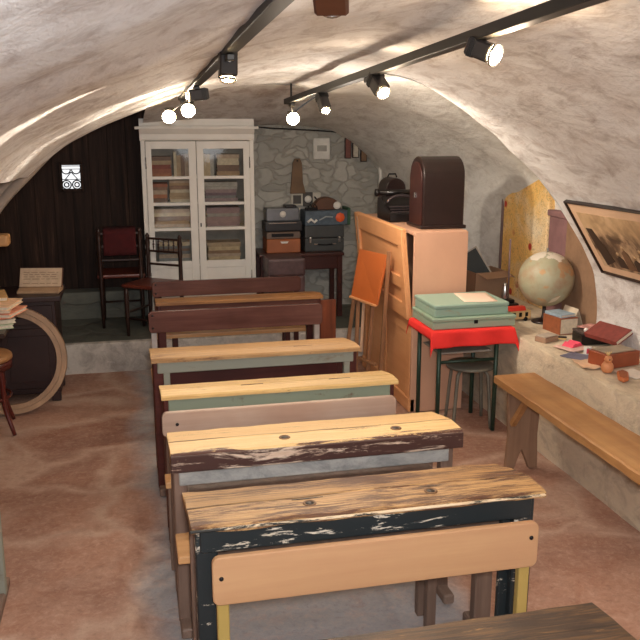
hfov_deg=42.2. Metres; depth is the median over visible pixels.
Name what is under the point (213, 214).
book
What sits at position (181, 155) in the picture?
book
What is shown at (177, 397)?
school desk
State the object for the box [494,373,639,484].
bench
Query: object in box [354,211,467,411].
cabinet
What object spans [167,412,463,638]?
school desk
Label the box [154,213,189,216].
book
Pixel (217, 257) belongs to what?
book
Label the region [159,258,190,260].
book
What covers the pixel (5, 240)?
stand
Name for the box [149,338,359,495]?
school desk
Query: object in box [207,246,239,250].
book
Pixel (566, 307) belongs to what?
folded card
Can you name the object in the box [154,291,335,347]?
school desk
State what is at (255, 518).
school desk
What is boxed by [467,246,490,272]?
writing slate
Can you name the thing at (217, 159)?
book
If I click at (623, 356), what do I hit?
case
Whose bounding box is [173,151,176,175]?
book
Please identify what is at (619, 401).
stone ledge
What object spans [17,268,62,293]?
open book
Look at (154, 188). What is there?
book
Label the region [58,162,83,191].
window
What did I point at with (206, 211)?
book
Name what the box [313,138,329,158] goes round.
switch box
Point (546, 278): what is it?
globe
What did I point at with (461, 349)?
shelf
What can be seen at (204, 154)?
book
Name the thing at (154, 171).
book
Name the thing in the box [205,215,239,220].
book
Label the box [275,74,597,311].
wall
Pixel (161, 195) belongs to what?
book
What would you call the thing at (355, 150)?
picture
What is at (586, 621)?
school desk
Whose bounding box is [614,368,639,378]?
leaflet
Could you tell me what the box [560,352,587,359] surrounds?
leaflet
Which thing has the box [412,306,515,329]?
case
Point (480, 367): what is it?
stool
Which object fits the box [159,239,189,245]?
book
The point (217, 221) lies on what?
book
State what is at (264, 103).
ceiling
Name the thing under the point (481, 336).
tablecloth
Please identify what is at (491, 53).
track spotlight
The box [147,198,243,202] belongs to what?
shelf
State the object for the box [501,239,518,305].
stand
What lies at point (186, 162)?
book
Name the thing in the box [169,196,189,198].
book
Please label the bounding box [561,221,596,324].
trim
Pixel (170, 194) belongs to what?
book
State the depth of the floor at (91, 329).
6.79 m
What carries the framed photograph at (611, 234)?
attached to the ceiling at (562, 95)
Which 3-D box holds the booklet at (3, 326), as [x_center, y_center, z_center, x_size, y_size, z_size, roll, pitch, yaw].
[-1.737,0.019,4.386,0.200,0.022,0.220,-6,15,-25]
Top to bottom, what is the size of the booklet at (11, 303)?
0.022 m
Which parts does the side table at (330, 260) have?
leg, leg, leg, leg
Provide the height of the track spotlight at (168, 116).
0.147 m
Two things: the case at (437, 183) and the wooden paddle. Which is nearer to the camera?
the case at (437, 183)
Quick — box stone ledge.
[462,295,639,531]
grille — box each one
[62,166,80,188]
[293,195,300,203]
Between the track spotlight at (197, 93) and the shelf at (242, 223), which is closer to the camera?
the track spotlight at (197, 93)
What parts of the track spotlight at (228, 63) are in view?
bulb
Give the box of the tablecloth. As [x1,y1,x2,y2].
[406,317,518,357]
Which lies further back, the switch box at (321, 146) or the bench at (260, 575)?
the switch box at (321, 146)
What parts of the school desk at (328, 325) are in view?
leg, leg, leg, panel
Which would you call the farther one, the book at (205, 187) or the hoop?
the book at (205, 187)
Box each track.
[178,0,293,99]
[284,0,608,103]
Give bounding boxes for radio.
[262,204,301,231]
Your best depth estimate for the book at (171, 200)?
6.80 m
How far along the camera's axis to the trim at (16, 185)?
5.13 m
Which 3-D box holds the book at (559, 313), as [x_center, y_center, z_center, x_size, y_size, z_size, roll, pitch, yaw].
[1.479,-0.040,5.108,0.110,0.018,0.150,-6,15,-24]
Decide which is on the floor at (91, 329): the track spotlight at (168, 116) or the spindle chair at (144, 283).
the spindle chair at (144, 283)
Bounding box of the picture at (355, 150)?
[352,143,358,157]
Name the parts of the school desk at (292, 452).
leg, leg, leg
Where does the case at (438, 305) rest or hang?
on the case at (493, 320)
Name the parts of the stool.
leg, leg, seat, leg, leg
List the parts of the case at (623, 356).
lid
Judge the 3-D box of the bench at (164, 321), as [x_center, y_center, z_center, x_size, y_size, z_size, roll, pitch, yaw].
[-0.486,0.310,5.131,1.090,0.735,0.372,-3,14,-13]
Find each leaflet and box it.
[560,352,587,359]
[572,359,600,368]
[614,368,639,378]
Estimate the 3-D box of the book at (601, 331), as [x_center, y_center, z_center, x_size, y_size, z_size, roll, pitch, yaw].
[1.625,0.074,4.679,0.129,0.082,0.240,-7,15,-26]
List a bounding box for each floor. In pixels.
[0,356,639,639]
[62,303,361,342]
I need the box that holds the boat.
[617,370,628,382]
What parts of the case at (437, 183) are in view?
panel, board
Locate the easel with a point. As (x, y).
(370, 266)
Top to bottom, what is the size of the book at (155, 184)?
0.028 m
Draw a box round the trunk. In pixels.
[263,253,304,292]
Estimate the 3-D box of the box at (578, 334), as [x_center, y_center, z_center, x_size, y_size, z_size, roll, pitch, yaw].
[1.590,0.093,4.861,0.184,0.074,0.134,-2,13,-9]
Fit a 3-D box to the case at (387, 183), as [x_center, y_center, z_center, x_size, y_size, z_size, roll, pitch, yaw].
[0.530,-0.929,6.125,0.150,0.306,0.200,-3,14,-13]
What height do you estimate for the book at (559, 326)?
0.100 m
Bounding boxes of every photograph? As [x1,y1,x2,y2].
[563,199,639,283]
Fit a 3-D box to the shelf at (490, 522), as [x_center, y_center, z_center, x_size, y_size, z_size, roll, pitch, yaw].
[0.123,0.699,2.719,0.990,0.012,0.230,-3,14,-13]
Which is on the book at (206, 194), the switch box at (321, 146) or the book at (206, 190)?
the book at (206, 190)
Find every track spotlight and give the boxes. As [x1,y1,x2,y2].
[162,99,184,123]
[181,101,195,117]
[185,86,209,101]
[218,52,237,83]
[286,103,299,124]
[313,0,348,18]
[315,92,330,113]
[364,72,389,98]
[463,36,503,66]
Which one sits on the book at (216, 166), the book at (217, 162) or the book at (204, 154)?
the book at (217, 162)
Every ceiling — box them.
[0,0,639,350]
[143,84,314,124]
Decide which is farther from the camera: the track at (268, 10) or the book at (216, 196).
the book at (216, 196)
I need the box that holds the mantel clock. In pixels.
[312,196,340,209]
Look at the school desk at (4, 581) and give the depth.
3.26 m
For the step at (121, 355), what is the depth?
6.38 m
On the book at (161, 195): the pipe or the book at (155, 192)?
the book at (155, 192)
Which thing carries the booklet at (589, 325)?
on the box at (578, 334)
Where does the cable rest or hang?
attached to the wall at (352, 183)
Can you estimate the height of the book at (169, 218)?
0.036 m
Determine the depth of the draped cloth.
6.65 m
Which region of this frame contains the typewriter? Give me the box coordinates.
[374,189,409,221]
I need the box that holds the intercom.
[291,192,320,205]
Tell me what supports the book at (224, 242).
on the book at (229, 247)
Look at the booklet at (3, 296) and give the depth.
4.31 m
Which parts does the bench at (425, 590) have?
seat, leg, leg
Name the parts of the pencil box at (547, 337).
lid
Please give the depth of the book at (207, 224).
6.91 m
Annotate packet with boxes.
[562,340,581,347]
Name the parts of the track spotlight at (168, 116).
bulb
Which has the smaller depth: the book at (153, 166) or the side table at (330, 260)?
the book at (153, 166)
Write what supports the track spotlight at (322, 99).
attached to the track at (551, 9)
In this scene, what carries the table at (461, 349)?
on the floor at (83, 512)
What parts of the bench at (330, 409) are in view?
seat, post, backrest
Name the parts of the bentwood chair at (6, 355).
seat, leg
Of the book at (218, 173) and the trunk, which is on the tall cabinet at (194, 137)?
the book at (218, 173)
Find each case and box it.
[300,224,343,251]
[378,173,405,196]
[406,156,465,228]
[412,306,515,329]
[414,291,508,317]
[588,344,639,368]
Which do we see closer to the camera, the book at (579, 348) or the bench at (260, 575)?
the bench at (260, 575)
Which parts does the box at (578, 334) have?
lid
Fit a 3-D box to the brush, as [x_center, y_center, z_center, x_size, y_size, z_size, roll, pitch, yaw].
[1.407,0.103,4.941,0.120,0.018,0.020,4,14,17]
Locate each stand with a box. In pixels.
[0,233,10,246]
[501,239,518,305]
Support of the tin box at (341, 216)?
on the case at (319, 238)
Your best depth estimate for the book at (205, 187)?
6.83 m
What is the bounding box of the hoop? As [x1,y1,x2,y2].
[0,308,67,413]
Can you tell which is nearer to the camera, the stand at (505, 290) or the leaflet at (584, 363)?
the leaflet at (584, 363)
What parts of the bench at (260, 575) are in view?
post, post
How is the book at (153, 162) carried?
on the book at (153, 166)
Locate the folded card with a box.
[563,305,582,325]
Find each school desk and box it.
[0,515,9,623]
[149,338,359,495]
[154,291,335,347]
[159,370,398,539]
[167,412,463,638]
[182,464,545,639]
[322,602,636,639]
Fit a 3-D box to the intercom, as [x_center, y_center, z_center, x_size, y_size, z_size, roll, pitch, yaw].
[-0.125,-1.073,7.373,0.270,0.124,0.044,-3,14,-13]
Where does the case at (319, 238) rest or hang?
on the side table at (330, 260)
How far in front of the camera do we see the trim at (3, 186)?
5.11 m
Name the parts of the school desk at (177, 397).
leg, leg, leg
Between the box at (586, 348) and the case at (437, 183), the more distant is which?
the case at (437, 183)
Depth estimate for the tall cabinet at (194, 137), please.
6.77 m
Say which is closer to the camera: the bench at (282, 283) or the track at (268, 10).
the track at (268, 10)
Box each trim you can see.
[0,157,50,212]
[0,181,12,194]
[60,287,147,319]
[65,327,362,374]
[498,199,503,268]
[501,180,554,308]
[546,209,566,309]
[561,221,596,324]
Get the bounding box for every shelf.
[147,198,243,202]
[164,222,243,228]
[218,520,498,554]
[423,341,491,354]
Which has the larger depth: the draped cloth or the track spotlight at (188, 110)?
the draped cloth
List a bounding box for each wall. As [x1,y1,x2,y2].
[0,86,235,288]
[254,125,383,303]
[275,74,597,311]
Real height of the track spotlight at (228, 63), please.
0.162 m
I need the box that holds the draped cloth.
[103,225,136,255]
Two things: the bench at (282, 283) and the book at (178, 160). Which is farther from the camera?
the book at (178, 160)
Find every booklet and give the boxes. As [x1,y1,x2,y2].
[0,289,7,301]
[0,298,22,310]
[0,305,27,318]
[0,317,15,324]
[0,323,13,329]
[577,323,594,328]
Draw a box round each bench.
[148,303,321,382]
[152,276,305,346]
[162,395,395,570]
[175,532,436,626]
[211,520,538,639]
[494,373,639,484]
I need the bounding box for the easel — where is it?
[347,249,390,371]
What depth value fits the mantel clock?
7.13 m
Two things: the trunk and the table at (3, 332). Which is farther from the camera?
the trunk
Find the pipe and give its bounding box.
[378,167,381,186]
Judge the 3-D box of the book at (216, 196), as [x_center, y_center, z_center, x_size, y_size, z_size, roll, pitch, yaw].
[-0.835,-1.038,6.941,0.247,0.022,0.172,-3,14,-11]
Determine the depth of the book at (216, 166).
6.80 m
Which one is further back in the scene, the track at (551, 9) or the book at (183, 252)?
the book at (183, 252)
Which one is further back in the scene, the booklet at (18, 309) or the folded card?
the folded card
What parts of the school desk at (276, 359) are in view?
leg, leg, post, panel, leg, post, leg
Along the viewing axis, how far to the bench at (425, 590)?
3.08 m
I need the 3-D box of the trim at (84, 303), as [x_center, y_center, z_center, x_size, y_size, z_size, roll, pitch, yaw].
[-2.009,-0.147,7.251,2.750,0.250,0.280,-3,14,-13]
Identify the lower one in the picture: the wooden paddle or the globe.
the globe
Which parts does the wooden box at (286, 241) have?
lid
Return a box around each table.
[0,315,16,338]
[255,248,343,315]
[416,332,498,430]
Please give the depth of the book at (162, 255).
6.89 m
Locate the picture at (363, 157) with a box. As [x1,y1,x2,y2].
[360,150,366,161]
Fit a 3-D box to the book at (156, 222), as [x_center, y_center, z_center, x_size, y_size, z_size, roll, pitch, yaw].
[-1.233,-0.823,6.915,0.274,0.025,0.192,-3,14,-11]
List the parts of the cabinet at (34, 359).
door, door panel, drawer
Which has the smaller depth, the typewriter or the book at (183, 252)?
the typewriter
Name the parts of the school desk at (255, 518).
leg, leg, leg, leg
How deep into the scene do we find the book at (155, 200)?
6.76 m
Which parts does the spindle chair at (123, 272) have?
post, leg, rail, seat, post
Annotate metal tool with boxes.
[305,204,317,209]
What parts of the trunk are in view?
lid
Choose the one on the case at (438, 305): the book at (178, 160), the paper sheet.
the paper sheet
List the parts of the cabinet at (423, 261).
panel rail, leaning panel, panel rail, panel rail, rail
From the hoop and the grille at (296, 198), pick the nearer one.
the hoop
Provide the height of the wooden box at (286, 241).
0.178 m
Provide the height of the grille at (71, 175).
0.200 m
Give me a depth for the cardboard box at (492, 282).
5.68 m
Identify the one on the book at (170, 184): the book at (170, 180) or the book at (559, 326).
the book at (170, 180)
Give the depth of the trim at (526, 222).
5.93 m
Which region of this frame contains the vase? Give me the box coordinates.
[601,351,613,372]
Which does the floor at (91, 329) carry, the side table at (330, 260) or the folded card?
the side table at (330, 260)
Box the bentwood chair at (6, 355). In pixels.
[0,348,16,435]
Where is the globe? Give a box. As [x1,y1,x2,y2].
[518,248,574,324]
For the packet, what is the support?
on the book at (579, 348)
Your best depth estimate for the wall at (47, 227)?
7.08 m
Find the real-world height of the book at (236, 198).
0.026 m
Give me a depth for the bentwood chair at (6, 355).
5.04 m
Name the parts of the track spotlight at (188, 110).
bulb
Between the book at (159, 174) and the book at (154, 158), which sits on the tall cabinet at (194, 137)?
the book at (159, 174)
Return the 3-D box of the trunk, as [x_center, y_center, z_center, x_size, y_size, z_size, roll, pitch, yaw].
[-0.297,-0.244,6.868,0.308,0.575,0.296,-3,14,-13]
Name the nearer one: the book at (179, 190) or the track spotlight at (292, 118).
the track spotlight at (292, 118)
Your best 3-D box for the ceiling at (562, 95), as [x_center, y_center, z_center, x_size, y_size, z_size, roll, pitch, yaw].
[0.679,-0.039,1.784,3.318,1.796,8.101,-3,14,-13]
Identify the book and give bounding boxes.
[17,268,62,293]
[151,156,170,160]
[152,161,171,164]
[152,165,170,168]
[152,169,170,173]
[152,173,171,175]
[153,182,166,186]
[153,187,166,189]
[153,190,166,194]
[153,194,166,197]
[153,198,167,202]
[154,206,189,212]
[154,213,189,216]
[154,216,190,220]
[154,221,189,227]
[155,220,188,223]
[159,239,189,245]
[159,246,188,248]
[159,248,189,250]
[159,251,189,254]
[159,254,190,257]
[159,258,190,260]
[169,179,188,182]
[169,183,188,185]
[169,186,188,189]
[169,191,189,195]
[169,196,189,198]
[170,189,189,192]
[170,199,189,201]
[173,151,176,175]
[176,155,180,175]
[180,154,184,175]
[184,153,188,175]
[203,153,205,175]
[204,180,236,185]
[204,186,236,188]
[205,189,235,192]
[205,192,235,195]
[205,195,235,197]
[205,197,237,201]
[205,209,239,213]
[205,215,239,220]
[205,219,240,222]
[206,154,209,175]
[206,205,238,210]
[206,213,238,216]
[206,223,239,226]
[206,239,240,246]
[206,251,240,256]
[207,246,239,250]
[207,248,239,253]
[207,256,239,259]
[210,154,213,175]
[215,154,238,157]
[215,160,238,164]
[215,164,238,167]
[215,170,239,175]
[216,158,237,160]
[216,168,238,170]
[543,313,577,334]
[545,309,575,317]
[554,344,592,351]
[584,321,632,344]
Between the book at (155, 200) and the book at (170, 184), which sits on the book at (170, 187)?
the book at (170, 184)
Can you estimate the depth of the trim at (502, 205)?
6.30 m
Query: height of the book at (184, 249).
0.020 m
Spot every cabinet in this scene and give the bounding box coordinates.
[0,284,65,400]
[134,119,258,312]
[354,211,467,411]
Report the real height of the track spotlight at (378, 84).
0.120 m
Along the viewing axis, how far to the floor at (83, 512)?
3.78 m
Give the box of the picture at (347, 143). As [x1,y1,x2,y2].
[344,138,350,158]
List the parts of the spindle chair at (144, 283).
leg, post, seat, rail, rail, rail, post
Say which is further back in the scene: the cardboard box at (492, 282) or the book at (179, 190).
the book at (179, 190)
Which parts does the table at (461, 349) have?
leg, leg, leg, leg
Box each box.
[262,230,299,252]
[300,206,350,225]
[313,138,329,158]
[466,266,513,297]
[535,332,557,343]
[572,328,607,344]
[583,346,591,354]
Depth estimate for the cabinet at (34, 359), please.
5.57 m
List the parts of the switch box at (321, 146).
panel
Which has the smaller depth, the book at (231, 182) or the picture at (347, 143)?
the book at (231, 182)
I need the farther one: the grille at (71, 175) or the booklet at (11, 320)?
the grille at (71, 175)
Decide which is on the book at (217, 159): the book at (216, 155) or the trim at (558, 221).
the book at (216, 155)
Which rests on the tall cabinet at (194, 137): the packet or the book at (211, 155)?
the book at (211, 155)
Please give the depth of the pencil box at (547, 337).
4.87 m
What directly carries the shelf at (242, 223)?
attached to the tall cabinet at (194, 137)
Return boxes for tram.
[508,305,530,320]
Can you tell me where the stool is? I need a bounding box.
[444,357,492,428]
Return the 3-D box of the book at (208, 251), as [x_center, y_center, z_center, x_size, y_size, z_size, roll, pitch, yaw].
[-0.822,-0.594,7.056,0.271,0.026,0.190,-3,14,-11]
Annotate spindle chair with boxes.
[96,227,144,327]
[122,233,183,335]
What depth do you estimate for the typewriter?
5.80 m
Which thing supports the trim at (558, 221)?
attached to the stone ledge
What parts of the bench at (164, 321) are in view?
post, backrest, post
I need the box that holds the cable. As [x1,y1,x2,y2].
[254,125,335,132]
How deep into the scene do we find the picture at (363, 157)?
7.38 m
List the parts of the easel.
leg, leg, leg, leg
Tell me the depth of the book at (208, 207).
6.89 m
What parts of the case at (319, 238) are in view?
lid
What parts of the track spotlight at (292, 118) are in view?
bulb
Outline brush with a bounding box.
[558,336,566,339]
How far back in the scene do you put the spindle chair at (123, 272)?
6.74 m
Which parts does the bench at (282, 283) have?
leg, backrest, seat, leg, post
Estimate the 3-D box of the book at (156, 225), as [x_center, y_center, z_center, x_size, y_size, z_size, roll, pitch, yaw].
[-1.233,-0.797,6.922,0.294,0.026,0.191,-3,14,-11]
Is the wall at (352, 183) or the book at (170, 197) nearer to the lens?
the book at (170, 197)
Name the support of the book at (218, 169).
on the book at (218, 173)
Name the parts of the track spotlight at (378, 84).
bulb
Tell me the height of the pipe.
0.502 m
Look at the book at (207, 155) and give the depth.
6.77 m
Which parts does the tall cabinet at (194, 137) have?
door, door panel, panel, cornice, door, door panel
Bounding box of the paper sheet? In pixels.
[454,292,496,301]
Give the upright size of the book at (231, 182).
0.034 m
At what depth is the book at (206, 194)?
6.85 m
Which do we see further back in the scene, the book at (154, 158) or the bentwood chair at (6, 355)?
the book at (154, 158)
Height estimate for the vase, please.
0.111 m
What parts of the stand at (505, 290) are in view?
rod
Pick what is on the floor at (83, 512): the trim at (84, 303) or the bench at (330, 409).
the bench at (330, 409)
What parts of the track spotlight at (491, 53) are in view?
bulb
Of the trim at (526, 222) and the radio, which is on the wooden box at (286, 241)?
the radio
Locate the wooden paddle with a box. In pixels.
[290,158,305,193]
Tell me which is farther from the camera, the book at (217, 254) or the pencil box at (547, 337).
the book at (217, 254)

